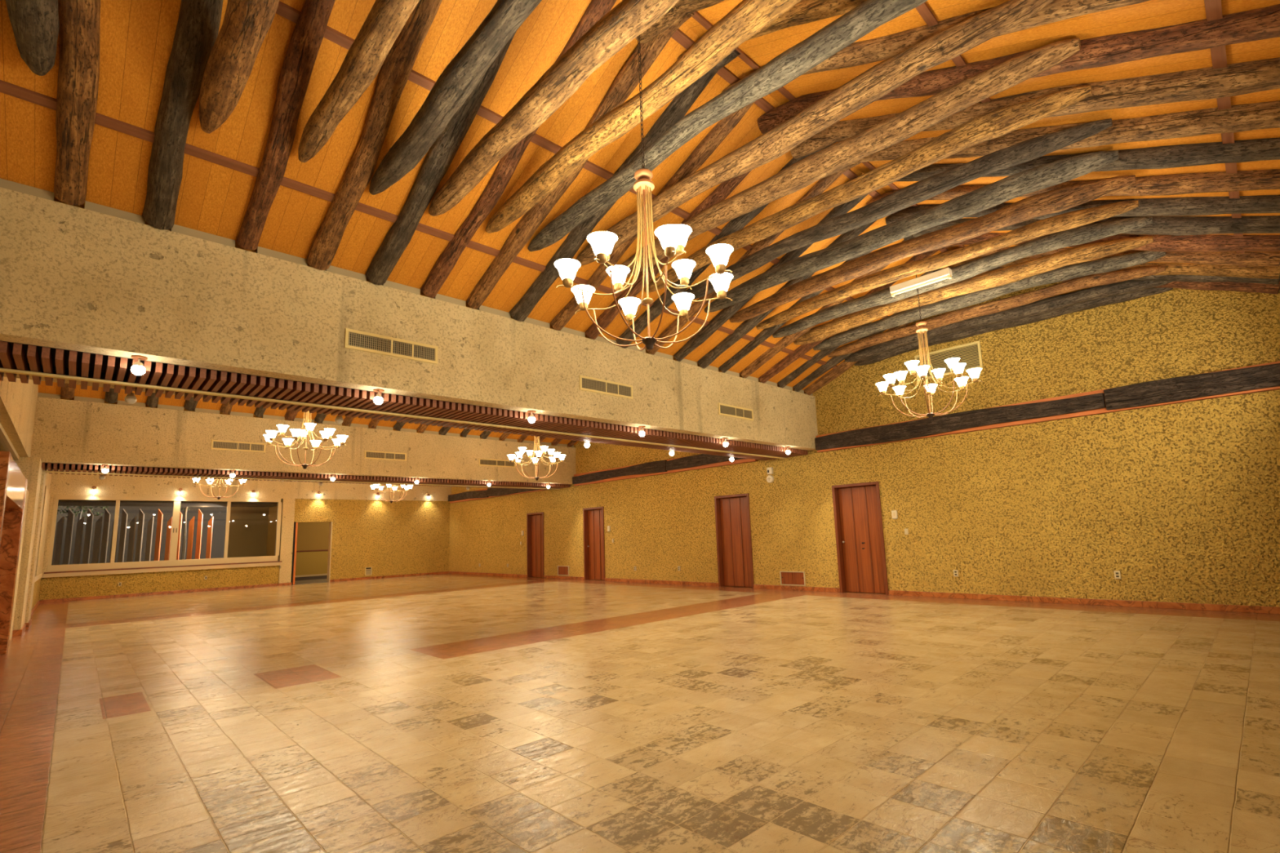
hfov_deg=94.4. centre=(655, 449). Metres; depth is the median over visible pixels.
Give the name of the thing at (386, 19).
log
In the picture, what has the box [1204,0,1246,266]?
trim
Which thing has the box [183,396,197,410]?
rafter
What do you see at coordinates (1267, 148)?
rafter
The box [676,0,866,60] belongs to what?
rafter
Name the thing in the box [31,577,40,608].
wall
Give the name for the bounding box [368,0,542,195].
log
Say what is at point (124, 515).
plank
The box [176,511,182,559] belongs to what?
plank
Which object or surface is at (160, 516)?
plank
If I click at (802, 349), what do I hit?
rafter
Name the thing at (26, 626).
baseboard
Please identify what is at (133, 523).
plank
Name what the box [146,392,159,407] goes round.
rafter
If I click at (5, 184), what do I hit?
concrete upstand
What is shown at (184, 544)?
plank
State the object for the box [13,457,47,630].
column
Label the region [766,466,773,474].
sensor
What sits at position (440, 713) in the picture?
floor
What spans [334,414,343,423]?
spotlight
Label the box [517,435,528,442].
rafter
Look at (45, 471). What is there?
rail
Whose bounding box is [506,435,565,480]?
chandelier
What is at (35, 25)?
log
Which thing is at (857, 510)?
door
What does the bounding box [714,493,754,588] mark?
door
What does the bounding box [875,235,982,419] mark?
chandelier
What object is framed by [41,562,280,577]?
trim
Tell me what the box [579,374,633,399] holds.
grille
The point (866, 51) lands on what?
rafter
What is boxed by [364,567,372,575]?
air vent
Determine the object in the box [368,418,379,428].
rafter
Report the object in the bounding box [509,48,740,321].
rafter
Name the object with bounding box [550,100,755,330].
rafter
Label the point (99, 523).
plank
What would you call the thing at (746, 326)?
rafter
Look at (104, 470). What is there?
spotlight
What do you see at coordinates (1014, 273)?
log
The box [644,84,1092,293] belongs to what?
log
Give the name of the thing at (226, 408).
rafter
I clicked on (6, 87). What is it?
trim
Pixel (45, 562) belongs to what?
wall
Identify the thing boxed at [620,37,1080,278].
log
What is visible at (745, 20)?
log
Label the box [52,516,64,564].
plank
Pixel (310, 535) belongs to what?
wall
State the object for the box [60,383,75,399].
rafter
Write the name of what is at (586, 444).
spotlight
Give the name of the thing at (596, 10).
rafter
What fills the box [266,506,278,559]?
wall
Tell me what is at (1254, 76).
rafter
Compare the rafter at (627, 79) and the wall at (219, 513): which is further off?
the wall at (219, 513)
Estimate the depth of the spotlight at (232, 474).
12.52 m
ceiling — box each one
[0,0,1279,393]
[38,380,579,447]
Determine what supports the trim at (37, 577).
on the wall at (37, 584)
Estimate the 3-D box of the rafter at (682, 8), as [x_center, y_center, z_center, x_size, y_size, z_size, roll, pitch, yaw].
[1.177,-3.135,3.639,0.274,1.570,3.740,6,-11,-43]
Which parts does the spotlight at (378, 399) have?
bulb, plate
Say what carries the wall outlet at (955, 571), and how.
attached to the wall at (1182, 500)
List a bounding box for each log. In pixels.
[5,0,59,75]
[199,0,279,133]
[297,0,419,162]
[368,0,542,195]
[428,0,679,216]
[485,0,800,233]
[527,0,927,251]
[575,0,1053,265]
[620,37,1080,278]
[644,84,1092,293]
[684,118,1112,299]
[704,150,1119,312]
[729,174,1135,322]
[755,200,1138,329]
[772,216,1152,337]
[793,235,1153,344]
[813,250,1165,350]
[827,266,1165,357]
[844,280,1171,362]
[853,287,1173,365]
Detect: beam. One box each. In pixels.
[0,186,817,450]
[0,376,51,493]
[30,396,576,484]
[448,488,546,502]
[572,453,757,485]
[814,360,1279,452]
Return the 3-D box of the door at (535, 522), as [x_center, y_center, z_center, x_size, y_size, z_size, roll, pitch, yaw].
[-3.972,3.223,19.962,0.195,2.155,1.010,6,-11,-44]
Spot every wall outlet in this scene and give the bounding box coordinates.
[953,569,958,577]
[1113,570,1121,578]
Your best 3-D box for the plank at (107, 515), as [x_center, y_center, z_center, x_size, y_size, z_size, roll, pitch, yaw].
[-18.476,3.390,19.847,0.124,2.797,0.140,2,-9,-27]
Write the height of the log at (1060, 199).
0.320 m
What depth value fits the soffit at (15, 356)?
6.48 m
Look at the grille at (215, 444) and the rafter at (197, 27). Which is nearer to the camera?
the rafter at (197, 27)
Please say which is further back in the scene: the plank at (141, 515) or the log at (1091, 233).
the plank at (141, 515)
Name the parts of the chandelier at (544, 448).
lamp shade, lamp shade, lamp shade, arm, lamp shade, stem, lamp shade, lamp shade, lamp shade, lamp shade, lamp shade, lamp shade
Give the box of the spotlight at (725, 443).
[722,437,728,447]
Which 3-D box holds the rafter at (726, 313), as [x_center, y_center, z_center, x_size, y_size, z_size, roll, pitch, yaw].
[1.614,-2.480,8.612,0.239,1.618,3.720,6,-12,-44]
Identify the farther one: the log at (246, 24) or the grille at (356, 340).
the grille at (356, 340)
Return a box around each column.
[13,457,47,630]
[277,498,295,583]
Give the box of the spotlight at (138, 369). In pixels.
[130,355,147,375]
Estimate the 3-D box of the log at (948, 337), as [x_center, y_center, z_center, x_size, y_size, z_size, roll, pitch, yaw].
[5.738,-2.104,10.247,0.286,0.306,4.891,6,-11,-44]
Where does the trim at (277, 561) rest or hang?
attached to the wall at (401, 537)
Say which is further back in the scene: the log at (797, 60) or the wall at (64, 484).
the wall at (64, 484)
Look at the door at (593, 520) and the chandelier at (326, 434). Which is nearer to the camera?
the chandelier at (326, 434)
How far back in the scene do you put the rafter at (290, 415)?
13.16 m
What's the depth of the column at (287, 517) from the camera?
20.46 m
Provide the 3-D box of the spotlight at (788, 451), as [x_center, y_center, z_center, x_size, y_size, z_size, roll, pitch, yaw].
[2.681,0.024,11.956,0.108,0.163,0.110,6,-11,-44]
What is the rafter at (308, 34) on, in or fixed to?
on the concrete beam at (72, 277)
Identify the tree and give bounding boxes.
[57,506,109,521]
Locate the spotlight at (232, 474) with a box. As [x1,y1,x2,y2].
[229,469,235,477]
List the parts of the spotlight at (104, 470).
bulb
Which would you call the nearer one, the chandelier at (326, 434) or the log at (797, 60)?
the log at (797, 60)
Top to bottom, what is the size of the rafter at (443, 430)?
1.624 m
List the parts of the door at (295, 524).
frame, frame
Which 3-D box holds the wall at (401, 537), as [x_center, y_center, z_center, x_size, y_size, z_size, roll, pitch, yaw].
[-12.941,3.202,20.475,12.030,2.965,0.260,6,-11,-44]
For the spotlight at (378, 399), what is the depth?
6.43 m
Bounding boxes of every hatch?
[557,565,568,575]
[779,571,805,586]
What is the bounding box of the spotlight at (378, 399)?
[373,388,384,404]
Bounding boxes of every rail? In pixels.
[0,368,786,459]
[44,471,559,489]
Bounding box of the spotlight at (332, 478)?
[330,474,335,480]
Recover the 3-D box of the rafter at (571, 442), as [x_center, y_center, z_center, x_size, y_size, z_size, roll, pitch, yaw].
[-1.458,-1.099,17.494,0.209,1.624,3.673,6,-11,-44]
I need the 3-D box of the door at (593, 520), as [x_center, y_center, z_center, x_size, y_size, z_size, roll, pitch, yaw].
[-1.772,2.822,17.723,0.195,2.155,0.980,6,-11,-44]
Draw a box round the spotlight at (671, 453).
[669,450,674,456]
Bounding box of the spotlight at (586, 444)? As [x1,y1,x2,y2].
[584,441,589,448]
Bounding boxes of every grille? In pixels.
[210,440,266,452]
[344,328,437,364]
[364,450,406,461]
[478,457,515,467]
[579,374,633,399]
[718,402,753,420]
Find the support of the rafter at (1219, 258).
attached to the ceiling at (136, 37)
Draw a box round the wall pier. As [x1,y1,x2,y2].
[35,485,50,575]
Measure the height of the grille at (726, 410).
0.210 m
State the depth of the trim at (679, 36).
5.70 m
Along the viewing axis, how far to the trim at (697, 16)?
5.48 m
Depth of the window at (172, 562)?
18.32 m
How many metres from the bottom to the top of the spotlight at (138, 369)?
0.163 m
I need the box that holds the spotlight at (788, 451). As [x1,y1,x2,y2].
[785,446,790,454]
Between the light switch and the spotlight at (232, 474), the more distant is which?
the spotlight at (232, 474)
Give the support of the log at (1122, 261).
attached to the rafter at (1219, 258)
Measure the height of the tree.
3.604 m
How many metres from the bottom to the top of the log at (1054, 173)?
0.304 m
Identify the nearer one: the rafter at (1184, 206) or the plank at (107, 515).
the rafter at (1184, 206)
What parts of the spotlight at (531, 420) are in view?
bulb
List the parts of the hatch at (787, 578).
door, door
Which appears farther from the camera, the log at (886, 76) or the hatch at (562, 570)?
the hatch at (562, 570)
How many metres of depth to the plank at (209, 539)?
21.60 m
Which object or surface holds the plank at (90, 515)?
on the ground
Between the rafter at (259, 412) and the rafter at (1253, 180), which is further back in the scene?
the rafter at (259, 412)
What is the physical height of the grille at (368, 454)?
0.200 m
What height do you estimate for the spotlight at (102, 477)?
0.163 m
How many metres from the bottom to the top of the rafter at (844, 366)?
1.649 m
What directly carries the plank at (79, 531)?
on the ground
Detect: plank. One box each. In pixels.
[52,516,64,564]
[62,508,74,564]
[72,516,84,564]
[82,508,93,564]
[91,516,102,563]
[99,508,111,563]
[109,516,119,562]
[117,508,128,562]
[126,516,136,562]
[134,508,144,561]
[144,516,154,561]
[153,508,163,560]
[164,516,172,560]
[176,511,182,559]
[181,506,189,559]
[186,515,195,559]
[195,509,203,559]
[205,515,213,558]
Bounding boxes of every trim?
[0,80,847,372]
[34,573,43,582]
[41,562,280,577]
[44,560,282,573]
[275,0,906,326]
[296,549,328,551]
[671,28,948,252]
[692,11,976,257]
[915,2,1095,260]
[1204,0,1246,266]
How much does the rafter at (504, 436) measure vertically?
1.618 m
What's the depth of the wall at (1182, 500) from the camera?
9.75 m
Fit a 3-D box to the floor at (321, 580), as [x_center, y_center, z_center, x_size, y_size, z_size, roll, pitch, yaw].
[-13.908,5.653,26.322,6.700,0.150,9.980,6,-11,-44]
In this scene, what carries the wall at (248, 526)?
on the ground
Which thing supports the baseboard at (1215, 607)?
attached to the wall at (1182, 500)
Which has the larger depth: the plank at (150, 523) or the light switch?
the plank at (150, 523)
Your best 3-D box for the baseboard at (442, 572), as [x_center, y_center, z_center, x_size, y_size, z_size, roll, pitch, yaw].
[-12.682,4.617,20.270,11.730,0.088,0.092,6,-11,-44]
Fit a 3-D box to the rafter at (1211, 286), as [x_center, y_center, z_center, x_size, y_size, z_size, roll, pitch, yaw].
[6.888,-2.567,8.849,0.269,1.542,3.324,6,-11,-43]
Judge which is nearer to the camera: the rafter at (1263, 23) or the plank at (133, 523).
the rafter at (1263, 23)
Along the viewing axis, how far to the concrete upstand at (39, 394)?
13.03 m
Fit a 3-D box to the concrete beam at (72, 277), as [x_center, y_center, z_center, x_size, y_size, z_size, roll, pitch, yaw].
[-1.416,-0.917,9.032,12.130,1.150,1.580,6,-11,-44]
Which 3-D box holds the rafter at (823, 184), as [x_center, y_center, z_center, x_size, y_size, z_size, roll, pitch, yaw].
[1.179,-2.514,8.190,0.224,1.594,3.722,6,-11,-44]
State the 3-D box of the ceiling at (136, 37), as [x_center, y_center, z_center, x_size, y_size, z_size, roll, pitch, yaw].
[1.536,-2.835,6.248,12.230,1.595,7.310,6,-11,-44]
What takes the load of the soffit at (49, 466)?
attached to the concrete beam at (65, 431)
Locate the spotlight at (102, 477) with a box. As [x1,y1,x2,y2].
[98,474,105,479]
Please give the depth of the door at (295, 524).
20.71 m
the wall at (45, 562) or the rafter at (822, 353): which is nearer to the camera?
the rafter at (822, 353)
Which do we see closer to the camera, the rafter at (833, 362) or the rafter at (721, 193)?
the rafter at (721, 193)
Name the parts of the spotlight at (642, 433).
bulb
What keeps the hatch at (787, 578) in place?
attached to the wall at (1182, 500)
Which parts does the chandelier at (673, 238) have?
lamp shade, lamp shade, arm, lamp shade, arm, basket rod, lamp shade, basket rod, lamp shade, arm, arm, basket rod, arm, lamp shade, arm, basket rod, chain, stem, basket rod, arm, basket rod, arm, arm, lamp shade, arm, basket rod, lamp shade, lamp shade, lamp shade, basket rod, arm, arm, lamp shade, lamp shade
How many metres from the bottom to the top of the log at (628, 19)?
0.316 m
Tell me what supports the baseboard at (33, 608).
attached to the wall at (37, 584)
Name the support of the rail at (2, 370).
attached to the soffit at (15, 356)
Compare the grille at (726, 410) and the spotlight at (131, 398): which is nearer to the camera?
the spotlight at (131, 398)
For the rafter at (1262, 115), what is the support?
attached to the ceiling at (136, 37)
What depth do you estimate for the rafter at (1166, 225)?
6.38 m
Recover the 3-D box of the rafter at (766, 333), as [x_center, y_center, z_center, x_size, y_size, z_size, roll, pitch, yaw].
[2.442,-2.389,9.408,0.203,1.600,3.719,6,-11,-44]
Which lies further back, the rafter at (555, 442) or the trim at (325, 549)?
the trim at (325, 549)
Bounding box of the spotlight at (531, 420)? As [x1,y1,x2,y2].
[527,410,536,423]
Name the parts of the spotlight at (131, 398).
bulb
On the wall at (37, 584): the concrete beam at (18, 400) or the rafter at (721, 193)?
the concrete beam at (18, 400)
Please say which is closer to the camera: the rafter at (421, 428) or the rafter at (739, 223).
the rafter at (739, 223)
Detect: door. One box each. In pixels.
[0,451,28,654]
[290,521,332,585]
[526,511,544,577]
[582,506,604,581]
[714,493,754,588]
[831,481,888,595]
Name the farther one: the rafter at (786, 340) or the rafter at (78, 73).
the rafter at (786, 340)
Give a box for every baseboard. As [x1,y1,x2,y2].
[12,618,31,636]
[31,600,39,614]
[39,571,448,603]
[295,573,327,577]
[448,571,1279,613]
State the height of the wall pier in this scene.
2.120 m
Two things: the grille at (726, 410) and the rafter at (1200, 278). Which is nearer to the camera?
the rafter at (1200, 278)
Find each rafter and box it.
[53,0,100,205]
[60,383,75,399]
[104,388,118,403]
[142,0,222,229]
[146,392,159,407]
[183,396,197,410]
[219,400,232,414]
[235,0,335,249]
[253,404,266,417]
[284,408,297,420]
[306,0,441,270]
[314,412,326,423]
[342,415,353,426]
[365,31,516,284]
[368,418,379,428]
[393,421,405,430]
[416,423,428,432]
[420,0,616,297]
[438,426,450,435]
[460,428,471,436]
[466,12,693,309]
[480,431,491,439]
[499,432,510,440]
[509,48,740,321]
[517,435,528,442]
[537,436,545,444]
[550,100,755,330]
[551,438,562,445]
[567,440,577,447]
[585,169,751,339]
[615,141,837,348]
[635,0,724,43]
[646,163,859,354]
[673,193,868,361]
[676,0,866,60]
[697,219,877,368]
[719,250,872,373]
[721,0,1149,92]
[739,240,904,377]
[757,4,1279,133]
[758,250,937,383]
[777,267,942,387]
[790,57,1279,158]
[792,311,902,391]
[804,270,990,395]
[823,100,1279,177]
[848,137,1279,181]
[866,168,1279,204]
[885,195,1279,224]
[903,215,1279,240]
[921,232,1279,253]
[938,245,1279,266]
[947,256,1279,279]
[990,266,1279,284]
[990,270,1279,294]
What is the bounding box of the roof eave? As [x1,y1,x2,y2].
[57,499,281,506]
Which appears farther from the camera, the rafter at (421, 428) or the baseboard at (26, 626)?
the rafter at (421, 428)
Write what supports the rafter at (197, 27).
on the concrete beam at (72, 277)
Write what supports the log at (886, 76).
attached to the ceiling at (136, 37)
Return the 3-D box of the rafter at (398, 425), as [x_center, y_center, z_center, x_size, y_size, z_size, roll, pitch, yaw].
[-5.298,-1.499,13.793,0.218,1.615,3.672,6,-11,-44]
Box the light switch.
[904,528,908,534]
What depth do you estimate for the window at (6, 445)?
8.39 m
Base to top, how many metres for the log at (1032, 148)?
0.296 m
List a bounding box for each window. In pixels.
[0,422,19,462]
[46,495,281,572]
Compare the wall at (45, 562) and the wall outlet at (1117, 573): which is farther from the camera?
the wall at (45, 562)
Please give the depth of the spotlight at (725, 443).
10.55 m
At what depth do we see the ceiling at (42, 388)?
12.64 m
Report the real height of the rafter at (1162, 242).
1.577 m
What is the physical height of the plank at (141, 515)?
2.797 m
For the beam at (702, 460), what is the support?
attached to the wall at (1182, 500)
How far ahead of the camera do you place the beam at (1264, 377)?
9.22 m
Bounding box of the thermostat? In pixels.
[891,510,897,519]
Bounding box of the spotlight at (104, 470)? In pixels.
[102,464,110,473]
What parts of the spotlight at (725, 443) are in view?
bulb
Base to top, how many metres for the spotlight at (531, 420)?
0.163 m
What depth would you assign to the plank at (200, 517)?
21.61 m
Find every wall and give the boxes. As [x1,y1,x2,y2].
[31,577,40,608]
[38,498,449,599]
[41,495,55,573]
[48,470,451,501]
[51,506,226,565]
[226,506,269,557]
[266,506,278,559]
[295,522,329,575]
[448,281,1279,607]
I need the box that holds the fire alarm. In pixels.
[766,475,773,483]
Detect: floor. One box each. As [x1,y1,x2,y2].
[0,573,1279,852]
[293,577,394,585]
[294,575,327,581]
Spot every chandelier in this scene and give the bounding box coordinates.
[191,477,246,499]
[263,411,348,469]
[370,484,413,502]
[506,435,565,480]
[554,35,733,350]
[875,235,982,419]
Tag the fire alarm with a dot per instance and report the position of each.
(770, 478)
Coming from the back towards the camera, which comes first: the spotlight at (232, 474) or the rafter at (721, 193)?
the spotlight at (232, 474)
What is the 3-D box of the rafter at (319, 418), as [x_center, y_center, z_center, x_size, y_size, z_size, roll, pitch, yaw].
[-6.568,-1.620,12.568,0.211,1.609,3.668,6,-11,-44]
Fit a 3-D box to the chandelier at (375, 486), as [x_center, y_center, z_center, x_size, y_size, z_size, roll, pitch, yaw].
[-8.792,0.274,19.831,1.235,3.046,1.237,-3,-8,7]
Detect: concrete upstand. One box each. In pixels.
[0,177,813,395]
[37,392,573,447]
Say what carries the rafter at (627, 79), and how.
on the concrete beam at (72, 277)
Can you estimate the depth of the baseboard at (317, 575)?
25.60 m
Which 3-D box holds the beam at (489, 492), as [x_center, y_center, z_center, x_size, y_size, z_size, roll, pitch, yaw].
[-6.111,1.619,22.203,0.165,0.355,7.070,6,-11,-44]
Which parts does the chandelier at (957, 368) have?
lamp shade, lamp shade, lamp shade, arm, lamp shade, arm, basket rod, arm, arm, lamp shade, basket rod, basket rod, chain, arm, lamp shade, arm, stem, basket rod, lamp shade, arm, lamp shade, arm, basket rod, arm, basket rod, arm, basket rod, lamp shade, arm, lamp shade, lamp shade, lamp shade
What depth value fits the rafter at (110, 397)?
11.12 m
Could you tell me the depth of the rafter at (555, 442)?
18.08 m
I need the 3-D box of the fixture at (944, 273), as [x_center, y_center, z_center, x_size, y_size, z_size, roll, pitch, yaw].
[3.544,-2.227,7.921,0.110,0.130,0.780,6,-11,-44]
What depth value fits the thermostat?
11.19 m
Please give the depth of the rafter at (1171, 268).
7.58 m
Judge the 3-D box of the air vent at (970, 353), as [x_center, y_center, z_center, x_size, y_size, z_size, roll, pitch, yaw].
[5.322,-1.599,10.784,0.030,0.490,1.140,6,-11,-44]
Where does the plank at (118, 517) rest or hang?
on the ground
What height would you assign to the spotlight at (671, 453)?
0.163 m
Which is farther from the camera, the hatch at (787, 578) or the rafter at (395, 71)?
the hatch at (787, 578)
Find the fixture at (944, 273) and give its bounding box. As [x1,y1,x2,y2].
[889,267,951,297]
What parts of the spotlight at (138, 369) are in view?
bulb, plate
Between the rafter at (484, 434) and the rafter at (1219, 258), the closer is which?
the rafter at (1219, 258)
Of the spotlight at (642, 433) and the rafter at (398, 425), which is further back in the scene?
the rafter at (398, 425)
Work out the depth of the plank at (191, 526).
21.22 m
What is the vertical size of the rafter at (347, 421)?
1.618 m
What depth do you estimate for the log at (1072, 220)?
7.44 m
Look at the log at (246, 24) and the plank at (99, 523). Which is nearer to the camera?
the log at (246, 24)
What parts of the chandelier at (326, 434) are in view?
lamp shade, lamp shade, lamp shade, arm, arm, basket rod, lamp shade, basket rod, arm, lamp shade, arm, basket rod, lamp shade, stem, lamp shade, basket rod, lamp shade, arm, basket rod, lamp shade, arm, arm, lamp shade, lamp shade, lamp shade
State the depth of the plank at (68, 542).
19.26 m
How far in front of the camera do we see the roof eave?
19.00 m
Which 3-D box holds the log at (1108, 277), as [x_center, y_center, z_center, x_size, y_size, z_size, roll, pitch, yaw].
[5.049,-2.168,9.616,0.255,0.252,4.944,6,-11,-44]
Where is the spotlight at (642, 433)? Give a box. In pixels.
[638,426,644,436]
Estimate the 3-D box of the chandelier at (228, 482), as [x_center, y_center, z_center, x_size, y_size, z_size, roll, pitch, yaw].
[-12.140,-0.114,16.612,1.235,3.046,1.237,-3,-8,7]
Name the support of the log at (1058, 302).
attached to the rafter at (833, 362)
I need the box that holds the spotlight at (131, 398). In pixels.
[124,387,137,404]
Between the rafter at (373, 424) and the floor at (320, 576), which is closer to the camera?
the rafter at (373, 424)
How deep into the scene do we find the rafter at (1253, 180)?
5.57 m
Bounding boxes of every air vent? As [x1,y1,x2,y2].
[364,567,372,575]
[914,340,982,381]
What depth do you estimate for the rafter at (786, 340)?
10.41 m
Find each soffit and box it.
[0,340,808,460]
[41,462,570,489]
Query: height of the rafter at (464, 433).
1.620 m
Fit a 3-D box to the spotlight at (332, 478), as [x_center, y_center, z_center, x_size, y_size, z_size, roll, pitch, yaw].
[-7.563,0.662,13.889,0.108,0.163,0.110,6,-11,-44]
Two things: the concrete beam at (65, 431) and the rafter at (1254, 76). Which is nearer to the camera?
the rafter at (1254, 76)
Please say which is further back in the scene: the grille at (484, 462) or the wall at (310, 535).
the wall at (310, 535)
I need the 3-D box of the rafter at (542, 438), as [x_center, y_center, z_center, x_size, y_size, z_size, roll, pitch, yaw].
[-2.318,-1.181,16.666,0.203,1.620,3.670,6,-11,-43]
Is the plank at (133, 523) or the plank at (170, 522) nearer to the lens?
the plank at (133, 523)

